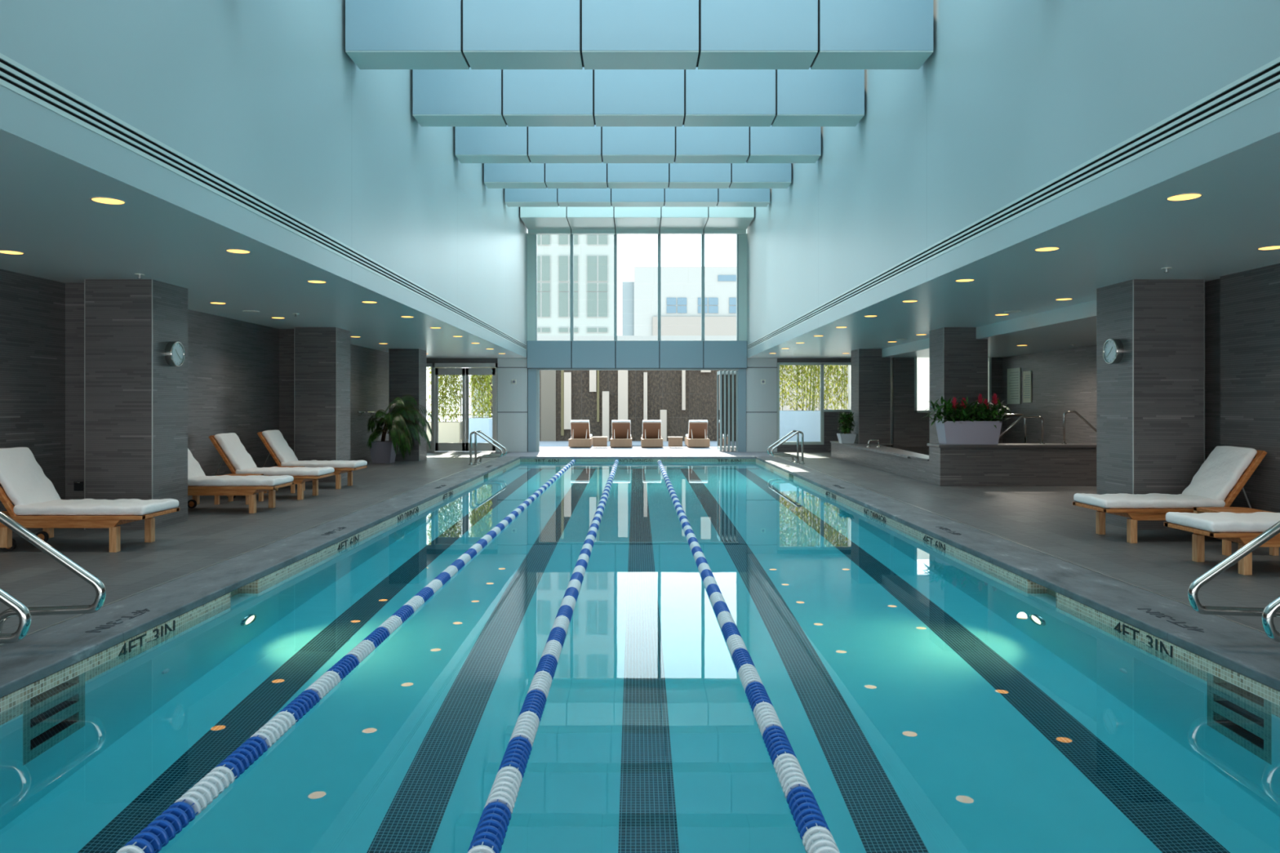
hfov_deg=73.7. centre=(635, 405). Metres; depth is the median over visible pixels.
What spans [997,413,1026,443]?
handrail
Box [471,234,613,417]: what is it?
office tower
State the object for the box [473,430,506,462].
pool handrail
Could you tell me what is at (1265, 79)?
air vent
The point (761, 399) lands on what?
column
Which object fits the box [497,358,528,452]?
column
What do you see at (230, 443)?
cushion
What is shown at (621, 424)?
cushion
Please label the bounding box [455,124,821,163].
ceiling beam
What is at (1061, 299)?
recessed light
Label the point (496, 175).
ceiling beam
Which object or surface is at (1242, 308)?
wall
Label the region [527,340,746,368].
beam
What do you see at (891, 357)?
wall
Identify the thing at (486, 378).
bamboo
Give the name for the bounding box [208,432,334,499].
sun lounger
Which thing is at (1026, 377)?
print
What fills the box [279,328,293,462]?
wall
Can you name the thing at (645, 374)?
stone strip
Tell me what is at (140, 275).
sprinkler head
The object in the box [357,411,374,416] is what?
wall rail
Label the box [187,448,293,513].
sun lounger
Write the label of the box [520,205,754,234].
ceiling beam
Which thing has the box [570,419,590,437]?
cushion
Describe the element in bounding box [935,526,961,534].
depth marking
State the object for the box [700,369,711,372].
stone strip
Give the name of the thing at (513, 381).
station
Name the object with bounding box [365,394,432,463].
potted palm
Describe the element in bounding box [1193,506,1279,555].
side table
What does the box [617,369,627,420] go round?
stone strip
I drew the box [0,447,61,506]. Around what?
cushion
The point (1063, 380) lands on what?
wall
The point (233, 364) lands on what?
wall
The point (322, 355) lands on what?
wall pillar
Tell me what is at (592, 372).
stone strip
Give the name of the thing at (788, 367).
bamboo
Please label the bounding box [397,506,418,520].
depth marking
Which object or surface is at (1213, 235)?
ceiling
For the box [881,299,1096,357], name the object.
ceiling
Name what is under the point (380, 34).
ceiling beam
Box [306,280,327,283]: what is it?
recessed light
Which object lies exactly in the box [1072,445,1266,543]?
sun lounger
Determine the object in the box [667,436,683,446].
table
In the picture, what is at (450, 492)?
depth marking
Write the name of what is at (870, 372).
wall pillar
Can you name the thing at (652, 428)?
cushion
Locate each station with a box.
[511,379,516,384]
[760,379,765,384]
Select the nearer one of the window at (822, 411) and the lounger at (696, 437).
the window at (822, 411)
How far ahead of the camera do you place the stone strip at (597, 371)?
30.96 m
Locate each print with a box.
[1008,371,1018,399]
[1023,374,1030,398]
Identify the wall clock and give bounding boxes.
[164,341,185,366]
[1102,338,1124,364]
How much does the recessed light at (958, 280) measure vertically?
0.004 m
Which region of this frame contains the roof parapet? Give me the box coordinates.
[537,335,736,340]
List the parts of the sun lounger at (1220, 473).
leg, leg, frame, backrest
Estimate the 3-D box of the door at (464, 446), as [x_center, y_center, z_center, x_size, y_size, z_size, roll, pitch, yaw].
[-4.770,0.060,23.883,1.800,2.480,0.174,0,0,0]
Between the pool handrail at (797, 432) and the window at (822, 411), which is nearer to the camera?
the pool handrail at (797, 432)
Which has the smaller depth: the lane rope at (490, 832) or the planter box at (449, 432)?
the lane rope at (490, 832)
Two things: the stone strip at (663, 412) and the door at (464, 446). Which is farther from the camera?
the stone strip at (663, 412)
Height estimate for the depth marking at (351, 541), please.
0.092 m
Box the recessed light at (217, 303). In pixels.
[208,302,226,304]
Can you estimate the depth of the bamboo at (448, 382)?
27.14 m
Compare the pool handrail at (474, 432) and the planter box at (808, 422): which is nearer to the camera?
the pool handrail at (474, 432)
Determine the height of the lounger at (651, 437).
0.822 m
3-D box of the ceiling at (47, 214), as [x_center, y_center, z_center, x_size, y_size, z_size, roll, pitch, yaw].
[-4.693,-1.444,10.485,3.314,0.251,26.970,0,0,0]
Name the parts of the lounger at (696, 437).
backrest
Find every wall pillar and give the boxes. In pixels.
[84,279,187,529]
[293,327,350,482]
[388,348,426,461]
[850,348,890,446]
[929,327,988,443]
[1096,279,1204,529]
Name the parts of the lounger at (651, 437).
backrest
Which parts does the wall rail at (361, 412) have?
rail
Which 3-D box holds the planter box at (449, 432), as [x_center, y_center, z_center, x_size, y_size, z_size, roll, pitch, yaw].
[-6.080,0.910,27.250,1.040,0.780,0.700,0,0,0]
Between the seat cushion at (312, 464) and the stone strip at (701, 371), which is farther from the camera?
the stone strip at (701, 371)
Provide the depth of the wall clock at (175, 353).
9.26 m
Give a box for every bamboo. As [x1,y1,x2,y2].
[426,367,462,422]
[468,367,495,417]
[779,364,848,411]
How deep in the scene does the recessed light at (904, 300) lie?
10.82 m
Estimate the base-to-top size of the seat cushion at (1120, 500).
0.097 m
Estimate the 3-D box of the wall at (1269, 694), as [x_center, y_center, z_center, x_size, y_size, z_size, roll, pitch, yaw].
[3.240,2.327,10.220,0.400,1.946,23.440,0,0,0]
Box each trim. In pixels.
[426,358,497,363]
[830,441,928,461]
[926,443,1096,447]
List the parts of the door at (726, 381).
pane, pane, pane, pane, pane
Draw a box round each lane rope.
[116,459,575,852]
[467,459,618,852]
[657,460,839,852]
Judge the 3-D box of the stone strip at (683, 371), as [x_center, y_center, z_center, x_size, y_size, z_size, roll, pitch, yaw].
[1.739,-0.865,30.949,0.126,2.070,0.098,0,0,0]
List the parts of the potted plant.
pot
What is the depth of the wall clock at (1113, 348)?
9.19 m
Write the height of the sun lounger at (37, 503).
0.909 m
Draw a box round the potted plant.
[836,411,856,443]
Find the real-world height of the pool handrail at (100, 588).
0.736 m
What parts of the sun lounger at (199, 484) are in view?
leg, frame, leg, leg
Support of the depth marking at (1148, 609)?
on the coping at (1251, 653)
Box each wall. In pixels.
[0,0,528,358]
[0,269,388,537]
[0,458,519,713]
[65,283,84,499]
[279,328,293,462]
[488,367,737,441]
[520,458,755,461]
[746,0,1279,358]
[755,458,1279,706]
[777,358,850,452]
[831,442,1096,486]
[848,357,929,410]
[890,357,892,444]
[892,357,1002,446]
[1002,345,1096,443]
[1204,263,1279,512]
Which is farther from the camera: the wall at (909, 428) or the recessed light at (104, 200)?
the wall at (909, 428)
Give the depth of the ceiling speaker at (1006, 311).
11.98 m
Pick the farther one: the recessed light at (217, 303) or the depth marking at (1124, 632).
the recessed light at (217, 303)
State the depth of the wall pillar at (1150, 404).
8.93 m
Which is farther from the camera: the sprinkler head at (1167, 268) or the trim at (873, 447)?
the trim at (873, 447)
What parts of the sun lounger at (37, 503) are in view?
leg, backrest, leg, frame, leg, leg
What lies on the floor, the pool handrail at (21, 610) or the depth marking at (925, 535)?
the pool handrail at (21, 610)
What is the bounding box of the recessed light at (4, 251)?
[0,249,25,254]
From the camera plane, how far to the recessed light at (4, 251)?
7.36 m
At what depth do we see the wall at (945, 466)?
13.73 m
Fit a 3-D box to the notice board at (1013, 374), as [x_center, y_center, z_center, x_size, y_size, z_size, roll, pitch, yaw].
[8.538,-0.435,19.270,0.020,0.810,0.660,0,0,0]
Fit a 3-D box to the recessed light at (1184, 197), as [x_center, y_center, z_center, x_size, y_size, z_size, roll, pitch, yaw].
[3.470,-1.318,5.400,0.206,0.004,0.206,0,0,0]
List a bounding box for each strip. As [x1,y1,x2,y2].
[0,457,497,645]
[560,369,564,435]
[564,372,571,429]
[589,369,595,391]
[596,369,599,422]
[602,391,608,441]
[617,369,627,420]
[643,372,647,420]
[660,409,666,441]
[681,369,685,409]
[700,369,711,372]
[777,456,1266,634]
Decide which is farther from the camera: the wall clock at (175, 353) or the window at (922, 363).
the window at (922, 363)
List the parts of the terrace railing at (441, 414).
rail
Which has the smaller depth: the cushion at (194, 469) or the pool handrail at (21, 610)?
the pool handrail at (21, 610)
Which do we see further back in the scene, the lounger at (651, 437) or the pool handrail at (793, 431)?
the lounger at (651, 437)
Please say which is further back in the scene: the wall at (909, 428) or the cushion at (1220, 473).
the wall at (909, 428)
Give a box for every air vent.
[0,53,526,350]
[746,56,1279,350]
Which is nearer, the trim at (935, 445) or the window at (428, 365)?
the trim at (935, 445)
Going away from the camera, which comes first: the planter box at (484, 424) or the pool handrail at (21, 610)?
the pool handrail at (21, 610)
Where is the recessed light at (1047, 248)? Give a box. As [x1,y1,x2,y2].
[1033,246,1060,251]
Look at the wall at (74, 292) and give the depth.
9.20 m
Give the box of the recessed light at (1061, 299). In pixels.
[1055,297,1072,300]
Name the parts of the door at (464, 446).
handle, handle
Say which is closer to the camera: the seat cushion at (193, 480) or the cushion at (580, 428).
the seat cushion at (193, 480)
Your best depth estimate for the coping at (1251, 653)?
6.03 m
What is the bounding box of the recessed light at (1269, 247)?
[1256,245,1279,250]
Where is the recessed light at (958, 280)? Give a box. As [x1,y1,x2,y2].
[954,279,975,281]
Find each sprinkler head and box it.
[134,273,144,279]
[1160,266,1171,272]
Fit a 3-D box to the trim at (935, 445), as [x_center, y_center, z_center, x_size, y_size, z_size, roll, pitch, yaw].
[6.710,0.657,13.990,3.680,0.045,0.580,0,0,0]
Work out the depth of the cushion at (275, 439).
13.36 m
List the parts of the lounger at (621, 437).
backrest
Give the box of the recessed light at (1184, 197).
[1164,192,1203,200]
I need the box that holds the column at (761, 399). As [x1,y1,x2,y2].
[746,358,777,452]
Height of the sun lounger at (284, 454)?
0.909 m
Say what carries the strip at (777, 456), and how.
on the floor
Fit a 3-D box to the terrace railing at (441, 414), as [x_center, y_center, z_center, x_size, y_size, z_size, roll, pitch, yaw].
[-5.700,0.787,27.900,2.200,1.025,0.050,0,0,0]
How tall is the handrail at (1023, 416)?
0.462 m
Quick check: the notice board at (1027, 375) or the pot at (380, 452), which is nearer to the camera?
the notice board at (1027, 375)
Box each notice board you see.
[1007,367,1020,404]
[1022,370,1031,402]
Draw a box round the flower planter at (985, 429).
[922,392,1010,444]
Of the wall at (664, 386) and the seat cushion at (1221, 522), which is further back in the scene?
the wall at (664, 386)
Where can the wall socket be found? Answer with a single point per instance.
(77, 486)
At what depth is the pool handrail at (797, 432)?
19.01 m
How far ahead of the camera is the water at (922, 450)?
18.43 m
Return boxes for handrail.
[0,511,106,633]
[0,587,31,644]
[469,431,502,464]
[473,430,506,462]
[767,430,799,462]
[770,431,804,463]
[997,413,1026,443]
[999,415,1044,444]
[1062,410,1096,444]
[1187,520,1279,617]
[1261,595,1279,642]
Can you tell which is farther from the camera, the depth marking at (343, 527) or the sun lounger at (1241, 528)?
the depth marking at (343, 527)
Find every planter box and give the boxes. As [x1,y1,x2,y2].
[426,421,462,443]
[468,417,492,443]
[779,410,820,441]
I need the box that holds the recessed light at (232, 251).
[225,248,251,253]
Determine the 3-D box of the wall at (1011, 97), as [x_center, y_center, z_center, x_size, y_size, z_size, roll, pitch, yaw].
[3.255,-4.160,10.485,0.300,5.680,26.970,0,0,0]
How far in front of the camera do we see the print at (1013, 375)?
19.25 m
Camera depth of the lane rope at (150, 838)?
3.72 m
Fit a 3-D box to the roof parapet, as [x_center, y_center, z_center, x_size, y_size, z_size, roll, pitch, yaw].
[1.000,-2.990,45.175,14.000,1.380,0.450,0,0,0]
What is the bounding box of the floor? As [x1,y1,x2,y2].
[0,440,1279,634]
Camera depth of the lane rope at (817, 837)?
3.71 m
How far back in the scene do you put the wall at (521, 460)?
21.64 m
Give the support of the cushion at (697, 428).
on the lounger at (696, 437)
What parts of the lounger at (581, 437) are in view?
backrest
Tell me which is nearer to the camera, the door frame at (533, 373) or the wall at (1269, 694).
the wall at (1269, 694)
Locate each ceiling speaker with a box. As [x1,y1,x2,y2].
[242,310,259,312]
[1004,311,1021,312]
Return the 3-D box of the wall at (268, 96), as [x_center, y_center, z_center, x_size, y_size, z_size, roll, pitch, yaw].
[-3.180,-4.160,10.485,0.300,5.680,26.970,0,0,0]
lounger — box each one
[0,447,179,552]
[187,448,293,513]
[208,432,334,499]
[257,430,367,488]
[568,419,592,447]
[609,419,631,447]
[640,419,662,447]
[684,419,710,447]
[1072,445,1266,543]
[1164,511,1279,575]
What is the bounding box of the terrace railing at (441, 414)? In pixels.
[430,413,492,422]
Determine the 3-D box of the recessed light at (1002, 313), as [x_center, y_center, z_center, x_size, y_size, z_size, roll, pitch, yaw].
[5.320,-1.318,12.400,0.206,0.004,0.206,0,0,0]
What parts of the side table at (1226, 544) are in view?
leg, leg, leg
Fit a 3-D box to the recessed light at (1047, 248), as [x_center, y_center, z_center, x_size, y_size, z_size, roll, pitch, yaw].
[3.470,-1.318,7.200,0.206,0.004,0.206,0,0,0]
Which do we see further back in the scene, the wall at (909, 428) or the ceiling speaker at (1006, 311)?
the wall at (909, 428)
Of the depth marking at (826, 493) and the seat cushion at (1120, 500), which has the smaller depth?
the seat cushion at (1120, 500)
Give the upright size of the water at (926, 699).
1.630 m
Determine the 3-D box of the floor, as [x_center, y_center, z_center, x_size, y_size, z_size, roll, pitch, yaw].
[0.000,1.450,15.500,24.000,0.300,37.000,0,0,0]
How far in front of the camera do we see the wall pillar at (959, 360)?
14.42 m
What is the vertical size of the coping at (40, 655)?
0.056 m
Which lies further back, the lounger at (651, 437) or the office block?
the office block
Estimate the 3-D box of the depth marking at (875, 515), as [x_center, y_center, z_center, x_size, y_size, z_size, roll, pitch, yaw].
[3.037,1.409,10.856,0.008,0.100,0.988,0,0,0]
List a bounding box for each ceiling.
[0,128,526,358]
[747,132,1279,358]
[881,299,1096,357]
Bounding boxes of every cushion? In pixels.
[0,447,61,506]
[13,498,178,515]
[187,448,205,478]
[187,475,293,486]
[213,432,257,470]
[235,466,334,475]
[262,430,297,462]
[280,460,367,467]
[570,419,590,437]
[611,419,630,428]
[642,419,661,437]
[688,419,707,437]
[1073,493,1225,508]
[1165,511,1279,532]
[1182,445,1257,501]
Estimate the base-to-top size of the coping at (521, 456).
0.056 m
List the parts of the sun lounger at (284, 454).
backrest, leg, frame, leg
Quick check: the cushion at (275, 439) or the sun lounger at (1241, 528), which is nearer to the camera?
the sun lounger at (1241, 528)
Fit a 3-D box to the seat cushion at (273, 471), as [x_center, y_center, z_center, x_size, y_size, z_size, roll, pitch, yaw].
[-4.935,0.926,12.040,1.170,0.097,0.610,0,0,0]
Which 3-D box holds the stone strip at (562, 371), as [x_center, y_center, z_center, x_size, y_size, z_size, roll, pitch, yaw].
[-2.659,-0.450,30.979,0.107,3.100,0.038,0,0,0]
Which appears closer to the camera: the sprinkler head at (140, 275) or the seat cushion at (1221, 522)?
the seat cushion at (1221, 522)
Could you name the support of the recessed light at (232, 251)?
in the ceiling at (47, 214)
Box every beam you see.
[345,0,933,69]
[413,66,864,126]
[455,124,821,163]
[484,161,791,188]
[504,186,769,206]
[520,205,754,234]
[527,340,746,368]
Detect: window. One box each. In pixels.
[426,363,432,452]
[527,233,746,341]
[777,362,850,444]
[914,357,991,413]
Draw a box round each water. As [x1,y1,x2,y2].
[0,461,1279,852]
[888,446,928,455]
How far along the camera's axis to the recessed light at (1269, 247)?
7.15 m
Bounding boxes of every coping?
[0,456,519,697]
[502,455,773,458]
[755,456,1279,691]
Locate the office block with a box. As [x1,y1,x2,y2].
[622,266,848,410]
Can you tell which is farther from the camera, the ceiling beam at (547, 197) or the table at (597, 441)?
the table at (597, 441)
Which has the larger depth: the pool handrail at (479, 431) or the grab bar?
the pool handrail at (479, 431)
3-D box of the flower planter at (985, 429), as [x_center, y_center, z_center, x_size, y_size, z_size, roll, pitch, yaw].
[5.424,0.215,13.995,1.517,0.839,0.639,0,0,2]
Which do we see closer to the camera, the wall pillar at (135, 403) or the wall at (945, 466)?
the wall pillar at (135, 403)
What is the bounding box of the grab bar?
[866,440,880,447]
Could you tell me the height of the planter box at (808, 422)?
1.140 m
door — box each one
[432,363,497,452]
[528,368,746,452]
[716,370,737,451]
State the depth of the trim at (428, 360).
23.87 m
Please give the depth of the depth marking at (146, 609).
5.07 m
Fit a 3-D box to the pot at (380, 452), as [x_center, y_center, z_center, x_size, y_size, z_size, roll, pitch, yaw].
[-5.700,1.065,19.280,0.528,0.469,0.479,0,0,0]
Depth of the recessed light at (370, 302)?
10.92 m
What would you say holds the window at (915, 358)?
in the wall at (909, 428)
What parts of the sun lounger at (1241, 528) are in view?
leg, frame, leg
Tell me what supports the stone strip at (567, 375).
attached to the wall at (664, 386)
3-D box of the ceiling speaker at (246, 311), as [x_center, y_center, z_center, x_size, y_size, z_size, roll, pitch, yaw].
[-5.390,-1.315,11.960,0.220,0.010,0.220,0,0,0]
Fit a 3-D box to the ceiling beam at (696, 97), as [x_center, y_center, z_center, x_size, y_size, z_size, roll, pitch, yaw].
[0.037,-5.038,11.665,6.051,2.300,0.470,0,0,0]
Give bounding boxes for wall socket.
[73,481,83,490]
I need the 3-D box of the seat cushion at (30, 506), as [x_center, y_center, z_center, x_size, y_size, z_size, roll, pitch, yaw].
[-4.935,0.926,7.845,1.170,0.097,0.610,0,0,0]
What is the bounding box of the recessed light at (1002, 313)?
[994,313,1008,315]
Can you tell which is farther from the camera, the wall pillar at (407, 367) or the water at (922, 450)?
the wall pillar at (407, 367)
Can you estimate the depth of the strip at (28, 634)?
6.75 m
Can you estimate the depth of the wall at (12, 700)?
5.45 m
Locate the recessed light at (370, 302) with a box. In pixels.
[360,301,377,303]
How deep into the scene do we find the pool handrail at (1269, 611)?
4.08 m
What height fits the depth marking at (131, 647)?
0.092 m
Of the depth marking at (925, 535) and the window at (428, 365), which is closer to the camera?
the depth marking at (925, 535)
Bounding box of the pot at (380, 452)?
[368,442,397,463]
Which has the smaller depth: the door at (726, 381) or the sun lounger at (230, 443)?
the sun lounger at (230, 443)
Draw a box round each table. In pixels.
[592,436,607,446]
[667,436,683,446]
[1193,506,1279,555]
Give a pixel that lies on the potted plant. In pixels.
(846, 420)
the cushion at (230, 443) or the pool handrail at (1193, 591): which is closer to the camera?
the pool handrail at (1193, 591)
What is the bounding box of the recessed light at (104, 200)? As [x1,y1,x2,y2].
[88,196,126,204]
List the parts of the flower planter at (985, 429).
flower, flower, flower, flower, flower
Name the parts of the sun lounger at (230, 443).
backrest, frame, leg, leg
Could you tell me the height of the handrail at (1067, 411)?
0.560 m
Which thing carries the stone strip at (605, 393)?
attached to the wall at (664, 386)
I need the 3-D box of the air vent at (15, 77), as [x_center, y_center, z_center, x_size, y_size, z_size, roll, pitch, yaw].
[-3.087,-1.605,10.420,0.121,0.150,26.640,0,0,0]
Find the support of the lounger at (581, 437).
on the floor
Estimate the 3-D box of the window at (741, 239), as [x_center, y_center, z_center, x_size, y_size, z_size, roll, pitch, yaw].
[0.037,-3.300,23.905,6.135,3.000,0.170,0,0,0]
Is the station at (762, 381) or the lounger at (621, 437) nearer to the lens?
the station at (762, 381)
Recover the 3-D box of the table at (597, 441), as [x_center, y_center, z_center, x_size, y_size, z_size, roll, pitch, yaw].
[-1.100,1.120,26.300,0.450,0.300,0.430,0,0,0]
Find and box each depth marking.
[84,608,149,632]
[118,620,175,656]
[324,526,346,534]
[337,534,359,550]
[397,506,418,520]
[443,490,453,498]
[825,491,835,498]
[863,507,885,521]
[923,535,945,550]
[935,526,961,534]
[1113,622,1172,656]
[1137,608,1204,632]
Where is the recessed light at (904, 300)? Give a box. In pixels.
[901,300,918,302]
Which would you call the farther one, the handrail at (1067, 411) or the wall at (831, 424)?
the wall at (831, 424)
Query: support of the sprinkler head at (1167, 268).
attached to the ceiling at (1213, 235)
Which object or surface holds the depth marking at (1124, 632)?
attached to the wall at (1269, 694)

